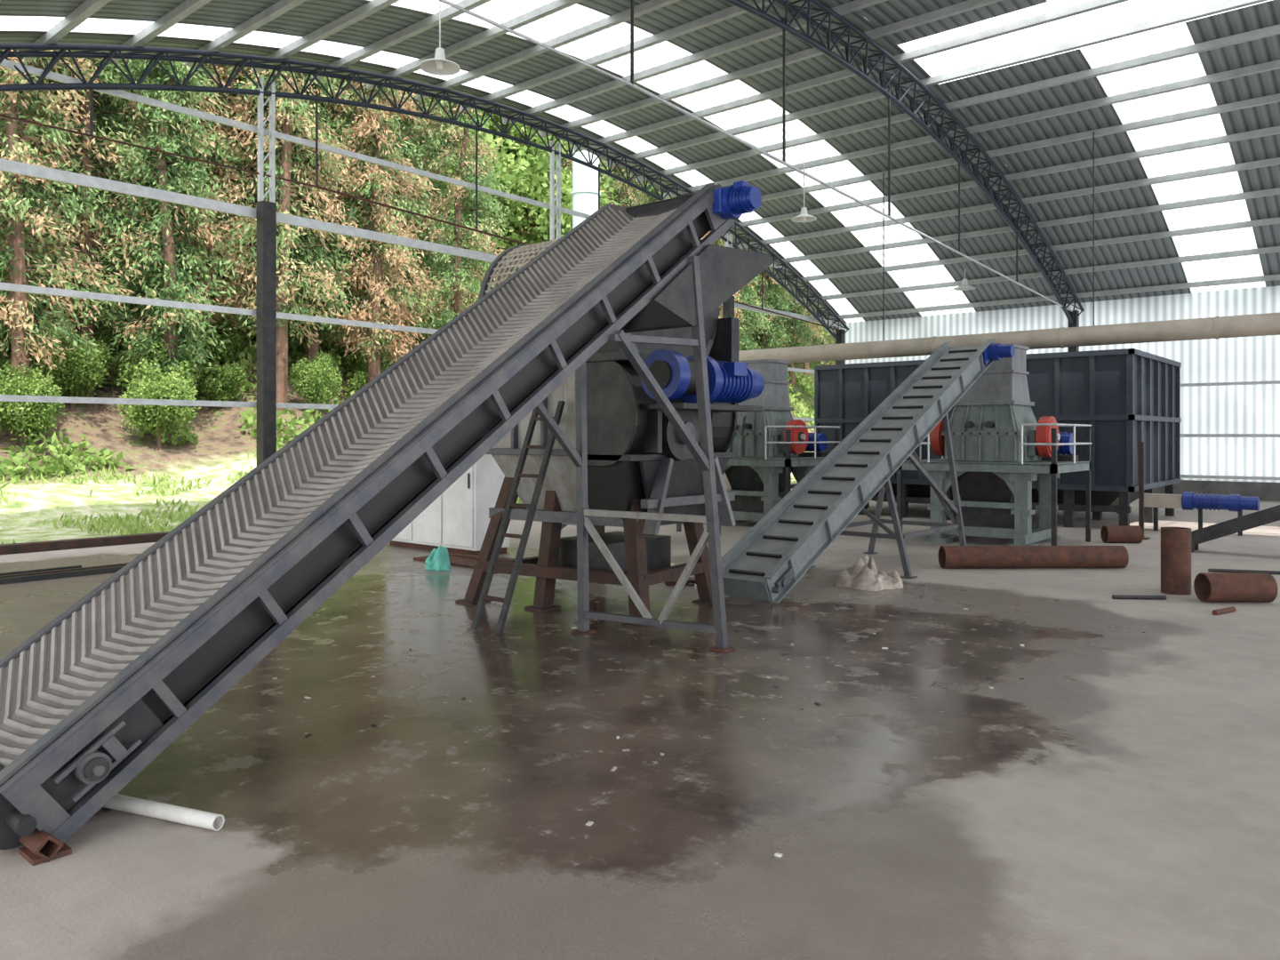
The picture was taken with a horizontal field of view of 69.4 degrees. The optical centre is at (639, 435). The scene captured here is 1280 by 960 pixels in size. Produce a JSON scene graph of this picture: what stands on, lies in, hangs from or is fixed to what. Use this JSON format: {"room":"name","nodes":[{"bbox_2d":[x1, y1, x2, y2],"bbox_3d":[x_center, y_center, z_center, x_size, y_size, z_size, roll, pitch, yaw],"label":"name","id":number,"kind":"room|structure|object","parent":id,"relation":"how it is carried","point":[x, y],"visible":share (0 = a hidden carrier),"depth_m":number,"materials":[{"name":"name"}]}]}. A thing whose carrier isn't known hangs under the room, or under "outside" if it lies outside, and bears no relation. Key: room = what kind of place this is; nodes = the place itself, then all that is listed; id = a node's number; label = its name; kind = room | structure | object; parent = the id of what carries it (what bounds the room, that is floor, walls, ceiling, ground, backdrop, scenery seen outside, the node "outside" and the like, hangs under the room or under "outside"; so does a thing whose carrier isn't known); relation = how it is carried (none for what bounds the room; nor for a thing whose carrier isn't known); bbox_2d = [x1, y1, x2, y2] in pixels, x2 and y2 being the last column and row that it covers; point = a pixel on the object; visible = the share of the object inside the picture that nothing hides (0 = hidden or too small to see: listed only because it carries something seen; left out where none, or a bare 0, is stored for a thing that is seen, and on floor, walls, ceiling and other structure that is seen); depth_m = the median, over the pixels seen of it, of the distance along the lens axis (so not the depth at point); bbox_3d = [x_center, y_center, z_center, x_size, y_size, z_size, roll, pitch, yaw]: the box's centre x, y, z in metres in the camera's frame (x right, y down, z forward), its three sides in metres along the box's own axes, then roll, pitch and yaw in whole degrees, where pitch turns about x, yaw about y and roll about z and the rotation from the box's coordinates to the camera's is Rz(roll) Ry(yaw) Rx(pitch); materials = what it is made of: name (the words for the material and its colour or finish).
{"room":"recycling plant","nodes":[
{"label":"recycling plant","id":0,"kind":"room"},
{"bbox_2d":[0,189,832,543],"bbox_3d":[-16.005,-34.459,85.488,105.250,72.334,170.000,0,0,40],"label":"hillside","id":1,"kind":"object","parent":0,"point":[220,450],"depth_m":22.10,"materials":[{"name":"green plant"}]},
{"bbox_2d":[0,356,37,375],"bbox_3d":[-15.385,-1.216,22.683,1.190,1.467,1.167,0,0,-37],"label":"shrub","id":2,"kind":"object","parent":1,"relation":"on","point":[3,362],"visible":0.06,"depth_m":22.63,"materials":[{"name":"green plant"}]},
{"bbox_2d":[0,290,55,349],"bbox_3d":[-16.285,-2.904,24.464,1.645,2.192,1.652,0,0,-34],"label":"shrub","id":3,"kind":"object","parent":1,"relation":"on","point":[34,308],"visible":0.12,"depth_m":24.23,"materials":[{"name":"green plant"}]},
{"bbox_2d":[2,355,59,380],"bbox_3d":[-15.004,-1.300,22.855,1.126,1.540,1.147,0,0,27],"label":"shrub","id":4,"kind":"object","parent":1,"relation":"on","point":[33,357],"visible":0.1,"depth_m":22.76,"materials":[{"name":"green plant"}]},
{"bbox_2d":[0,360,65,445],"bbox_3d":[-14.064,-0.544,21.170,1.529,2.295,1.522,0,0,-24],"label":"shrub","id":5,"kind":"object","parent":1,"relation":"on","point":[7,408],"visible":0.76,"depth_m":20.89,"materials":[{"name":"green plant"}]},
{"bbox_2d":[0,58,108,262],"bbox_3d":[-18.598,-13.326,28.075,3.934,17.478,4.190,0,0,-9],"label":"conifer tree","id":6,"kind":"object","parent":1,"relation":"on","point":[36,59],"visible":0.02,"depth_m":27.83,"materials":[{"name":"green plant"}]},
{"bbox_2d":[0,49,136,439],"bbox_3d":[-14.552,-8.312,21.643,4.786,16.880,4.514,0,0,31],"label":"conifer tree","id":7,"kind":"object","parent":1,"relation":"on","point":[23,337],"visible":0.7,"depth_m":21.55,"materials":[{"name":"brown plant"}]},
{"bbox_2d":[0,49,142,343],"bbox_3d":[-15.517,-10.700,25.010,4.256,17.442,3.996,0,0,11],"label":"conifer tree","id":8,"kind":"object","parent":1,"relation":"on","point":[30,64],"visible":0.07,"depth_m":24.81,"materials":[{"name":"green plant"}]},
{"bbox_2d":[37,331,108,410],"bbox_3d":[-14.154,-1.487,23.015,1.616,2.302,1.624,0,0,-33],"label":"shrub","id":9,"kind":"object","parent":1,"relation":"on","point":[79,371],"visible":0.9,"depth_m":22.75,"materials":[{"name":"green plant"}]},
{"bbox_2d":[0,49,166,397],"bbox_3d":[-14.448,-9.077,23.959,4.040,16.196,4.121,0,0,-28],"label":"conifer tree","id":10,"kind":"object","parent":1,"relation":"on","point":[110,73],"visible":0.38,"depth_m":23.79,"materials":[{"name":"green plant"}]},
{"bbox_2d":[32,60,143,251],"bbox_3d":[-17.725,-13.176,29.902,4.145,15.704,4.274,0,0,-13],"label":"conifer tree","id":11,"kind":"object","parent":1,"relation":"on","point":[124,108],"visible":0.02,"depth_m":29.85,"materials":[{"name":"green plant"}]},
{"bbox_2d":[65,329,117,375],"bbox_3d":[-14.370,-1.771,23.771,1.377,1.980,1.370,0,0,23],"label":"shrub","id":12,"kind":"object","parent":1,"relation":"on","point":[105,349],"visible":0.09,"depth_m":23.84,"materials":[{"name":"green plant"}]},
{"bbox_2d":[103,334,128,358],"bbox_3d":[-14.887,-2.383,26.272,0.801,0.976,0.786,0,0,-17],"label":"shrub","id":13,"kind":"object","parent":1,"relation":"on","point":[121,346],"visible":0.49,"depth_m":26.10,"materials":[{"name":"green plant"}]},
{"bbox_2d":[112,338,160,390],"bbox_3d":[-13.476,-1.637,24.985,1.344,2.002,1.338,0,0,-34],"label":"shrub","id":14,"kind":"object","parent":1,"relation":"on","point":[121,355],"visible":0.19,"depth_m":24.52,"materials":[{"name":"green plant"}]},
{"bbox_2d":[116,337,199,407],"bbox_3d":[-12.559,-1.171,24.091,1.910,2.684,1.902,0,0,-29],"label":"shrub","id":15,"kind":"object","parent":1,"relation":"on","point":[131,368],"visible":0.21,"depth_m":23.90,"materials":[{"name":"green plant"}]},
{"bbox_2d":[115,358,200,449],"bbox_3d":[-11.963,-0.616,22.960,1.908,2.586,1.917,0,0,-24],"label":"shrub","id":16,"kind":"object","parent":1,"relation":"on","point":[168,388],"visible":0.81,"depth_m":22.65,"materials":[{"name":"green plant"}]},
{"bbox_2d":[88,53,245,431],"bbox_3d":[-12.455,-7.605,24.410,3.827,15.163,3.712,0,0,3],"label":"conifer tree","id":17,"kind":"object","parent":1,"relation":"on","point":[166,324],"visible":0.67,"depth_m":24.10,"materials":[{"name":"green plant"}]},
{"bbox_2d":[120,61,239,334],"bbox_3d":[-14.112,-9.477,28.367,3.381,13.647,3.460,0,0,-24],"label":"conifer tree","id":18,"kind":"object","parent":1,"relation":"on","point":[152,163],"visible":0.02,"depth_m":27.84,"materials":[{"name":"green plant"}]},
{"bbox_2d":[112,62,267,386],"bbox_3d":[-12.549,-9.278,26.542,4.303,15.925,4.040,0,0,33],"label":"conifer tree","id":19,"kind":"object","parent":1,"relation":"on","point":[221,172],"visible":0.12,"depth_m":26.38,"materials":[{"name":"green plant"}]},
{"bbox_2d":[177,327,227,369],"bbox_3d":[-12.779,-2.204,26.653,1.480,1.873,1.508,0,0,25],"label":"shrub","id":20,"kind":"object","parent":1,"relation":"on","point":[218,346],"visible":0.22,"depth_m":26.61,"materials":[{"name":"green plant"}]},
{"bbox_2d":[194,361,247,407],"bbox_3d":[-11.778,-1.282,25.999,1.301,1.598,1.277,0,0,-42],"label":"shrub","id":21,"kind":"object","parent":1,"relation":"on","point":[221,381],"visible":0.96,"depth_m":25.83,"materials":[{"name":"green plant"}]},
{"bbox_2d":[205,313,250,366],"bbox_3d":[-12.396,-2.739,27.476,1.506,1.946,1.534,0,0,-9],"label":"shrub","id":22,"kind":"object","parent":1,"relation":"on","point":[234,337],"visible":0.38,"depth_m":27.33,"materials":[{"name":"green plant"}]},
{"bbox_2d":[190,64,279,340],"bbox_3d":[-13.279,-10.756,29.817,3.974,15.725,3.883,0,0,6],"label":"conifer tree","id":23,"kind":"object","parent":1,"relation":"on","point":[239,78],"visible":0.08,"depth_m":29.68,"materials":[{"name":"green plant"}]},
{"bbox_2d":[213,68,330,293],"bbox_3d":[-12.491,-10.695,31.271,3.983,14.928,4.076,0,0,-3],"label":"conifer tree","id":24,"kind":"object","parent":1,"relation":"on","point":[265,99],"visible":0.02,"depth_m":30.67,"materials":[{"name":"green plant"}]},
{"bbox_2d":[195,64,367,410],"bbox_3d":[-10.240,-10.137,26.488,4.862,18.936,4.586,0,0,41],"label":"conifer tree","id":25,"kind":"object","parent":1,"relation":"on","point":[287,107],"visible":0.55,"depth_m":26.39,"materials":[{"name":"green plant"}]},
{"bbox_2d":[252,72,373,365],"bbox_3d":[-10.152,-9.145,28.659,3.932,15.850,3.814,0,0,35],"label":"conifer tree","id":26,"kind":"object","parent":1,"relation":"on","point":[314,349],"visible":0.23,"depth_m":28.32,"materials":[{"name":"green plant"}]},
{"bbox_2d":[287,351,342,412],"bbox_3d":[-9.388,-1.396,26.894,1.508,2.227,1.501,0,0,25],"label":"shrub","id":27,"kind":"object","parent":1,"relation":"on","point":[309,380],"visible":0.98,"depth_m":26.61,"materials":[{"name":"green plant"}]},
{"bbox_2d":[296,348,342,386],"bbox_3d":[-10.002,-1.905,28.705,1.328,1.769,1.334,0,0,3],"label":"shrub","id":28,"kind":"object","parent":1,"relation":"on","point":[333,362],"visible":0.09,"depth_m":28.57,"materials":[{"name":"green plant"}]},
{"bbox_2d":[319,333,343,359],"bbox_3d":[-10.389,-2.954,30.937,0.994,1.443,0.999,0,0,-8],"label":"shrub","id":29,"kind":"object","parent":1,"relation":"on","point":[332,345],"visible":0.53,"depth_m":30.69,"materials":[{"name":"green plant"}]},
{"bbox_2d":[301,77,367,295],"bbox_3d":[-11.601,-13.022,35.064,4.177,16.078,4.081,0,0,27],"label":"conifer tree","id":30,"kind":"object","parent":1,"relation":"on","point":[331,77],"visible":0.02,"depth_m":34.96,"materials":[{"name":"green plant"}]},
{"bbox_2d":[334,306,367,359],"bbox_3d":[-9.964,-3.204,31.493,1.735,2.297,1.727,0,0,40],"label":"shrub","id":31,"kind":"object","parent":1,"relation":"on","point":[349,346],"visible":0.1,"depth_m":31.14,"materials":[{"name":"green plant"}]},
{"bbox_2d":[344,351,367,377],"bbox_3d":[-9.341,-2.195,30.821,1.043,1.344,1.063,0,0,-29],"label":"shrub","id":32,"kind":"object","parent":1,"relation":"on","point":[355,353],"visible":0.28,"depth_m":30.48,"materials":[{"name":"green plant"}]},
{"bbox_2d":[346,371,369,393],"bbox_3d":[-8.685,-1.274,29.451,1.184,1.612,1.207,0,0,5],"label":"shrub","id":33,"kind":"object","parent":1,"relation":"on","point":[359,380],"visible":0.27,"depth_m":29.12,"materials":[{"name":"green plant"}]},
{"bbox_2d":[344,342,393,373],"bbox_3d":[-9.072,-2.280,30.683,1.490,2.087,1.483,0,0,30],"label":"shrub","id":34,"kind":"object","parent":1,"relation":"on","point":[360,367],"visible":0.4,"depth_m":30.38,"materials":[{"name":"green plant"}]},
{"bbox_2d":[310,80,440,381],"bbox_3d":[-8.341,-9.012,29.297,4.131,17.111,4.399,0,0,-15],"label":"conifer tree","id":35,"kind":"object","parent":1,"relation":"on","point":[380,223],"visible":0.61,"depth_m":29.12,"materials":[{"name":"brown plant"}]},
{"bbox_2d":[323,78,450,339],"bbox_3d":[-9.531,-12.468,33.281,5.022,19.169,5.325,0,0,37],"label":"conifer tree","id":36,"kind":"object","parent":1,"relation":"on","point":[348,86],"visible":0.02,"depth_m":33.21,"materials":[{"name":"green plant"}]},
{"bbox_2d":[339,82,443,366],"bbox_3d":[-8.499,-8.713,31.600,3.527,14.858,3.610,0,0,-24],"label":"conifer tree","id":37,"kind":"object","parent":1,"relation":"on","point":[420,204],"visible":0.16,"depth_m":31.50,"materials":[{"name":"green plant"}]},
{"bbox_2d":[0,443,796,543],"bbox_3d":[-4.896,0.907,23.722,7.918,1.619,30.130,0,0,40],"label":"weed patches","id":38,"kind":"object","parent":1,"relation":"on","point":[97,526],"visible":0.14,"depth_m":17.69,"materials":[{"name":"green plant"}]},
{"bbox_2d":[0,130,835,479],"bbox_3d":[-9.808,-14.775,52.130,37.233,31.590,64.113,0,0,40],"label":"undergrowth","id":39,"kind":"object","parent":1,"relation":"on","point":[62,464],"visible":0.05,"depth_m":24.95,"materials":[{"name":"green plant"}]},
{"bbox_2d":[328,98,511,255],"bbox_3d":[-9.817,-9.940,38.300,7.601,10.922,7.565,0,0,-34],"label":"broadleaf tree","id":40,"kind":"object","parent":1,"relation":"on","point":[489,138],"visible":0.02,"depth_m":37.84,"materials":[{"name":"green plant"}]},
{"bbox_2d":[397,96,465,311],"bbox_3d":[-8.630,-12.242,35.119,3.954,15.903,3.836,0,0,18],"label":"conifer tree","id":41,"kind":"object","parent":1,"relation":"on","point":[417,100],"visible":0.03,"depth_m":34.96,"materials":[{"name":"green plant"}]},
{"bbox_2d":[402,96,511,343],"bbox_3d":[-6.484,-8.517,32.462,4.088,15.390,4.170,0,0,-8],"label":"conifer tree","id":42,"kind":"object","parent":1,"relation":"on","point":[464,173],"visible":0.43,"depth_m":32.16,"materials":[{"name":"green plant"}]},
{"bbox_2d":[426,98,523,167],"bbox_3d":[-9.927,-16.421,52.247,6.176,8.173,6.294,0,0,28],"label":"broadleaf tree","id":43,"kind":"object","parent":1,"relation":"on","point":[496,118],"visible":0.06,"depth_m":52.08,"materials":[{"name":"green plant"}]},
{"bbox_2d":[488,122,556,171],"bbox_3d":[-7.879,-16.651,55.544,5.518,7.414,5.544,0,0,-24],"label":"broadleaf tree","id":44,"kind":"object","parent":1,"relation":"on","point":[528,150],"visible":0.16,"depth_m":54.22,"materials":[{"name":"green plant"}]},
{"bbox_2d":[465,127,619,271],"bbox_3d":[-4.959,-10.968,47.025,7.074,10.430,7.108,0,0,40],"label":"broadleaf tree","id":45,"kind":"object","parent":1,"relation":"on","point":[535,225],"visible":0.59,"depth_m":45.96,"materials":[{"name":"green plant"}]},
{"bbox_2d":[555,138,572,174],"bbox_3d":[-4.607,-21.583,61.350,3.970,17.360,4.093,0,0,-13],"label":"conifer tree","id":46,"kind":"object","parent":1,"relation":"on","point":[565,161],"visible":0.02,"depth_m":61.04,"materials":[{"name":"green plant"}]},
{"bbox_2d":[570,146,600,228],"bbox_3d":[-1.444,-3.700,24.644,0.840,10.600,0.840,0,0,40],"label":"chimney stack","id":47,"kind":"object","parent":1,"relation":"on","point":[584,193],"visible":0.15,"depth_m":24.33,"materials":[{"name":"paint"}]},
{"bbox_2d":[562,141,621,205],"bbox_3d":[-2.887,-15.270,51.555,4.006,15.933,3.927,0,0,-30],"label":"conifer tree","id":48,"kind":"object","parent":1,"relation":"on","point":[601,173],"visible":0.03,"depth_m":50.99,"materials":[{"name":"green plant"}]},
{"bbox_2d":[600,160,654,207],"bbox_3d":[-0.859,-16.751,55.341,4.474,18.218,4.386,0,0,-25],"label":"conifer tree","id":49,"kind":"object","parent":1,"relation":"on","point":[624,188],"visible":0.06,"depth_m":54.86,"materials":[{"name":"green plant"}]},
{"bbox_2d":[628,176,670,205],"bbox_3d":[0.915,-10.502,46.882,3.541,14.848,3.460,0,0,-20],"label":"conifer tree","id":50,"kind":"object","parent":1,"relation":"on","point":[651,188],"visible":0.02,"depth_m":46.66,"materials":[{"name":"green plant"}]},
{"bbox_2d":[699,231,744,346],"bbox_3d":[4.035,-10.432,49.855,3.712,16.358,3.953,0,0,-17],"label":"conifer tree","id":51,"kind":"object","parent":1,"relation":"on","point":[718,239],"visible":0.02,"depth_m":49.60,"materials":[{"name":"green plant"}]},
{"bbox_2d":[713,238,775,351],"bbox_3d":[5.441,-9.998,51.574,4.032,15.300,4.157,0,0,-2],"label":"conifer tree","id":52,"kind":"object","parent":1,"relation":"on","point":[742,292],"visible":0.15,"depth_m":51.26,"materials":[{"name":"green plant"}]},
{"bbox_2d":[739,271,799,350],"bbox_3d":[7.426,-11.872,54.870,4.426,17.884,4.563,0,0,-28],"label":"conifer tree","id":53,"kind":"object","parent":1,"relation":"on","point":[765,340],"visible":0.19,"depth_m":54.50,"materials":[{"name":"green plant"}]},
{"bbox_2d":[768,280,817,386],"bbox_3d":[9.362,-10.005,56.310,3.512,14.060,3.594,0,0,-15],"label":"conifer tree","id":54,"kind":"object","parent":1,"relation":"on","point":[795,323],"visible":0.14,"depth_m":55.81,"materials":[{"name":"green plant"}]},
{"bbox_2d":[776,295,826,375],"bbox_3d":[10.851,-12.578,60.141,4.454,17.548,4.201,0,0,-42],"label":"conifer tree","id":55,"kind":"object","parent":1,"relation":"on","point":[805,364],"visible":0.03,"depth_m":59.89,"materials":[{"name":"green plant"}]},
{"bbox_2d":[820,330,835,365],"bbox_3d":[11.827,-7.262,51.092,3.970,14.750,3.891,0,0,-5],"label":"conifer tree","id":56,"kind":"object","parent":1,"relation":"on","point":[834,340],"visible":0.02,"depth_m":51.36,"materials":[{"name":"green plant"}]},
{"bbox_2d":[0,488,1279,959],"bbox_3d":[5.871,1.600,9.047,26.700,0.001,33.400,0,0,40],"label":"floor","id":57,"kind":"structure","parent":0,"point":[1118,798],"depth_m":4.34,"materials":[{"name":"concrete"}]},
{"bbox_2d":[0,562,127,584],"bbox_3d":[-7.944,1.570,8.996,0.516,0.060,5.901,0,0,39],"label":"bars","id":58,"kind":"object","parent":57,"relation":"on","point":[75,571],"visible":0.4,"depth_m":10.47,"materials":[{"name":"grey metal"}]},
{"bbox_2d":[103,793,224,831],"bbox_3d":[-2.148,1.568,3.920,0.949,0.062,0.062,0,0,22],"label":"pvc pipe","id":59,"kind":"object","parent":57,"relation":"on","point":[165,812],"visible":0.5,"depth_m":3.82,"materials":[{"name":"white plastic"}]},
{"bbox_2d":[256,77,276,465],"bbox_3d":[-6.101,-2.104,15.096,0.400,7.408,0.400,0,0,40],"label":"steel column","id":60,"kind":"structure","parent":57,"relation":"on","point":[266,211],"depth_m":15.02,"materials":[{"name":"grey metal"}]},
{"bbox_2d":[0,59,838,421],"bbox_3d":[-3.133,-2.756,18.872,0.105,4.591,29.800,0,0,40],"label":"wall rail","id":61,"kind":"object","parent":60,"relation":"attached to","point":[5,165],"depth_m":14.59,"materials":[{"name":"grey metal"}]},
{"bbox_2d":[0,180,773,865],"bbox_3d":[-1.054,-0.157,5.728,1.540,3.522,5.326,0,0,40],"label":"conveyor","id":62,"kind":"object","parent":57,"relation":"on","point":[92,698],"visible":1,"depth_m":4.99,"materials":[{"name":"metal"}]},
{"bbox_2d":[0,483,796,554],"bbox_3d":[-3.188,1.565,18.919,0.220,0.170,29.800,0,0,40],"label":"trim","id":63,"kind":"structure","parent":57,"relation":"on","point":[153,537],"depth_m":13.14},
{"bbox_2d":[424,545,450,570],"bbox_3d":[-2.413,1.455,11.082,0.353,0.286,0.274,0,0,23],"label":"plastic bag","id":64,"kind":"object","parent":57,"relation":"on","point":[438,559],"visible":1,"depth_m":10.99,"materials":[{"name":"plastic"}]},
{"bbox_2d":[389,454,509,555],"bbox_3d":[-2.747,0.650,13.024,2.000,1.900,0.640,0,0,40],"label":"tall cabinet","id":65,"kind":"object","parent":57,"relation":"on","point":[458,521],"visible":0.46,"depth_m":12.39,"materials":[{"name":"white metal"}]},
{"bbox_2d":[448,552,478,568],"bbox_3d":[-2.173,1.567,11.402,1.312,0.065,0.801,0,0,40],"label":"plates","id":66,"kind":"object","parent":57,"relation":"on","point":[461,560],"depth_m":11.62,"materials":[{"name":"metal"}]},
{"bbox_2d":[550,140,560,239],"bbox_3d":[-1.844,-2.396,20.140,0.400,7.992,0.400,0,0,40],"label":"steel column","id":67,"kind":"structure","parent":57,"relation":"on","point":[558,145],"depth_m":20.12,"materials":[{"name":"grey metal"}]},
{"bbox_2d":[455,238,764,634],"bbox_3d":[-0.457,-0.186,8.548,2.717,3.628,2.788,0,0,40],"label":"machine","id":68,"kind":"object","parent":57,"relation":"on","point":[637,461],"visible":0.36,"depth_m":8.22,"materials":[{"name":"grey paint"}]},
{"bbox_2d":[560,400,749,535],"bbox_3d":[0.315,0.496,14.403,0.860,2.208,3.919,0,0,40],"label":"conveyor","id":69,"kind":"object","parent":57,"relation":"on","point":[740,414],"visible":0.09,"depth_m":15.41,"materials":[{"name":"metal"}]},
{"bbox_2d":[664,563,696,589],"bbox_3d":[0.277,1.561,10.862,2.662,0.078,1.590,0,0,40],"label":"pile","id":70,"kind":"object","parent":57,"relation":"on","point":[691,581],"visible":0.02,"depth_m":9.88,"materials":[{"name":"metal"}]},
{"bbox_2d":[272,586,1174,856],"bbox_3d":[0.791,1.594,7.263,4.764,0.011,6.902,0,0,40],"label":"litter","id":71,"kind":"object","parent":57,"relation":"on","point":[589,823],"visible":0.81,"depth_m":5.56,"materials":[{"name":"paper"}]},
{"bbox_2d":[722,232,734,489],"bbox_3d":[2.414,-1.947,25.183,0.400,7.094,0.400,0,0,40],"label":"steel column","id":72,"kind":"structure","parent":57,"relation":"on","point":[728,306],"depth_m":25.11,"materials":[{"name":"metal"}]},
{"bbox_2d":[681,359,839,524],"bbox_3d":[2.152,0.125,16.734,2.332,2.950,1.782,0,0,40],"label":"hammer crusher","id":73,"kind":"object","parent":57,"relation":"on","point":[767,445],"visible":0.63,"depth_m":16.27,"materials":[{"name":"grey paint"}]},
{"bbox_2d":[835,329,845,364],"bbox_3d":[6.510,-0.916,30.035,0.400,5.032,0.400,0,0,40],"label":"steel column","id":74,"kind":"structure","parent":57,"relation":"on","point":[842,340],"depth_m":29.95,"materials":[{"name":"metal"}]},
{"bbox_2d":[0,42,848,341],"bbox_3d":[-3.006,-4.341,18.763,0.480,4.757,29.836,0,0,40],"label":"roof truss","id":75,"kind":"object","parent":74,"relation":"on","point":[32,49],"visible":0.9,"depth_m":16.04,"materials":[{"name":"metal"}]},
{"bbox_2d":[0,0,1279,319],"bbox_3d":[6.702,-4.697,10.419,27.200,4.366,29.220,0,0,40],"label":"roof purlins","id":76,"kind":"structure","parent":75,"relation":"on","point":[87,8],"depth_m":17.78,"materials":[{"name":"metal"}]},
{"bbox_2d":[721,338,1015,603],"bbox_3d":[2.854,0.118,11.210,1.440,2.984,6.044,0,0,40],"label":"conveyor","id":77,"kind":"object","parent":57,"relation":"on","point":[768,561],"visible":0.96,"depth_m":10.61,"materials":[{"name":"metal"}]},
{"bbox_2d":[833,554,903,591],"bbox_3d":[2.409,1.446,9.854,0.735,0.305,0.614,0,0,40],"label":"pile","id":78,"kind":"object","parent":57,"relation":"on","point":[864,575],"visible":1,"depth_m":9.69,"materials":[{"name":"fabric"}]},
{"bbox_2d":[814,360,953,519],"bbox_3d":[6.033,0.075,19.808,2.935,3.050,4.015,0,0,40],"label":"storage bin","id":79,"kind":"object","parent":57,"relation":"on","point":[844,395],"visible":0.21,"depth_m":18.64,"materials":[{"name":"metal"}]},
{"bbox_2d":[896,344,1091,545],"bbox_3d":[5.361,0.125,14.025,2.332,2.950,1.782,0,0,40],"label":"hammer crusher","id":80,"kind":"object","parent":57,"relation":"on","point":[1000,448],"visible":0.84,"depth_m":13.63,"materials":[{"name":"grey paint"}]},
{"bbox_2d":[938,545,1128,568],"bbox_3d":[4.776,1.465,11.244,2.300,0.270,0.545,0,0,-4],"label":"rusty pipe","id":81,"kind":"object","parent":57,"relation":"on","point":[949,556],"visible":1,"depth_m":11.04,"materials":[{"name":"metal"}]},
{"bbox_2d":[1068,310,1079,351],"bbox_3d":[11.935,-0.916,25.455,0.400,5.032,0.400,0,0,40],"label":"steel column","id":82,"kind":"structure","parent":57,"relation":"on","point":[1076,324],"depth_m":25.37,"materials":[{"name":"metal"}]},
{"bbox_2d":[438,0,1084,324],"bbox_3d":[2.420,-4.341,14.183,0.480,4.757,29.836,0,0,40],"label":"roof truss","id":83,"kind":"object","parent":82,"relation":"on","point":[782,24],"visible":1,"depth_m":16.61,"materials":[{"name":"metal"}]},
{"bbox_2d":[1026,348,1181,527],"bbox_3d":[8.367,0.075,17.837,2.945,3.050,4.015,0,0,40],"label":"storage bin","id":84,"kind":"object","parent":57,"relation":"on","point":[1128,397],"visible":0.62,"depth_m":16.04,"materials":[{"name":"metal"}]},
{"bbox_2d":[1100,525,1143,543],"bbox_3d":[7.175,1.470,13.770,0.500,0.260,0.260,0,0,3],"label":"rusty pipe","id":85,"kind":"object","parent":57,"relation":"on","point":[1108,533],"visible":1,"depth_m":13.67,"materials":[{"name":"metal"}]},
{"bbox_2d":[1138,441,1150,539],"bbox_3d":[7.767,0.850,14.317,0.200,1.500,0.200,0,0,40],"label":"rusty post","id":86,"kind":"object","parent":57,"relation":"on","point":[1140,444],"visible":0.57,"depth_m":14.29,"materials":[{"name":"metal"}]},
{"bbox_2d":[1160,527,1191,595],"bbox_3d":[5.450,1.270,9.402,0.270,0.660,0.270,0,0,40],"label":"pipe","id":87,"kind":"object","parent":57,"relation":"on","point":[1175,541],"visible":1,"depth_m":9.29,"materials":[{"name":"metal"}]},
{"bbox_2d":[1112,568,1279,615],"bbox_3d":[6.294,1.573,9.825,3.809,0.064,1.166,0,0,-38],"label":"rods","id":88,"kind":"object","parent":57,"relation":"on","point":[1223,611],"visible":0.97,"depth_m":9.03,"materials":[{"name":"metal"}]},
{"bbox_2d":[1144,491,1259,535],"bbox_3d":[9.155,1.265,15.147,1.650,0.670,0.300,0,0,40],"label":"motor","id":89,"kind":"object","parent":57,"relation":"on","point":[1188,500],"visible":0.98,"depth_m":15.07,"materials":[{"name":"blue paint"}]},
{"bbox_2d":[1191,504,1279,551],"bbox_3d":[8.865,0.808,11.819,3.369,1.583,0.390,0,0,40],"label":"conveyor","id":90,"kind":"object","parent":57,"relation":"on","point":[1268,516],"visible":0.81,"depth_m":12.37,"materials":[{"name":"metal"}]},
{"bbox_2d":[1193,572,1278,602],"bbox_3d":[5.721,1.460,8.885,0.625,0.280,0.280,0,0,0],"label":"rusty pipe","id":91,"kind":"object","parent":57,"relation":"on","point":[1209,587],"visible":1,"depth_m":8.77,"materials":[{"name":"metal"}]},
{"bbox_2d":[0,0,1279,331],"bbox_3d":[6.905,-4.724,10.660,27.200,4.352,30.200,0,0,40],"label":"ceiling","id":92,"kind":"structure","parent":0,"point":[26,21],"depth_m":18.66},
{"bbox_2d":[419,0,460,75],"bbox_3d":[-2.911,-5.839,13.450,0.580,1.038,0.580,0,0,40],"label":"pendant lamp","id":93,"kind":"object","parent":92,"relation":"hanging from","point":[440,68],"visible":1,"depth_m":13.47,"materials":[{"name":"metal"}]},
{"bbox_2d":[791,162,816,222],"bbox_3d":[3.798,-5.646,21.397,0.580,1.352,0.580,0,0,40],"label":"pendant lamp","id":94,"kind":"object","parent":92,"relation":"hanging from","point":[804,217],"visible":1,"depth_m":21.39,"materials":[{"name":"metal"}]},
{"bbox_2d":[953,268,975,290],"bbox_3d":[8.867,-4.261,25.231,0.580,0.582,0.580,0,0,40],"label":"pendant lamp","id":95,"kind":"object","parent":92,"relation":"hanging from","point":[964,286],"visible":1,"depth_m":25.19,"materials":[{"name":"metal"}]},
{"bbox_2d":[722,131,1279,490],"bbox_3d":[8.435,-2.241,19.053,16.690,7.682,0.430,0,0,40],"label":"duct","id":96,"kind":"object","parent":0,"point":[1257,324],"visible":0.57,"depth_m":18.90,"materials":[{"name":"metal"}]},
{"bbox_2d":[842,285,1279,501],"bbox_3d":[16.693,-1.031,21.635,26.400,5.262,0.200,0,0,40],"label":"wall","id":97,"kind":"structure","parent":0,"point":[1230,387],"depth_m":23.52,"materials":[{"name":"metal"}]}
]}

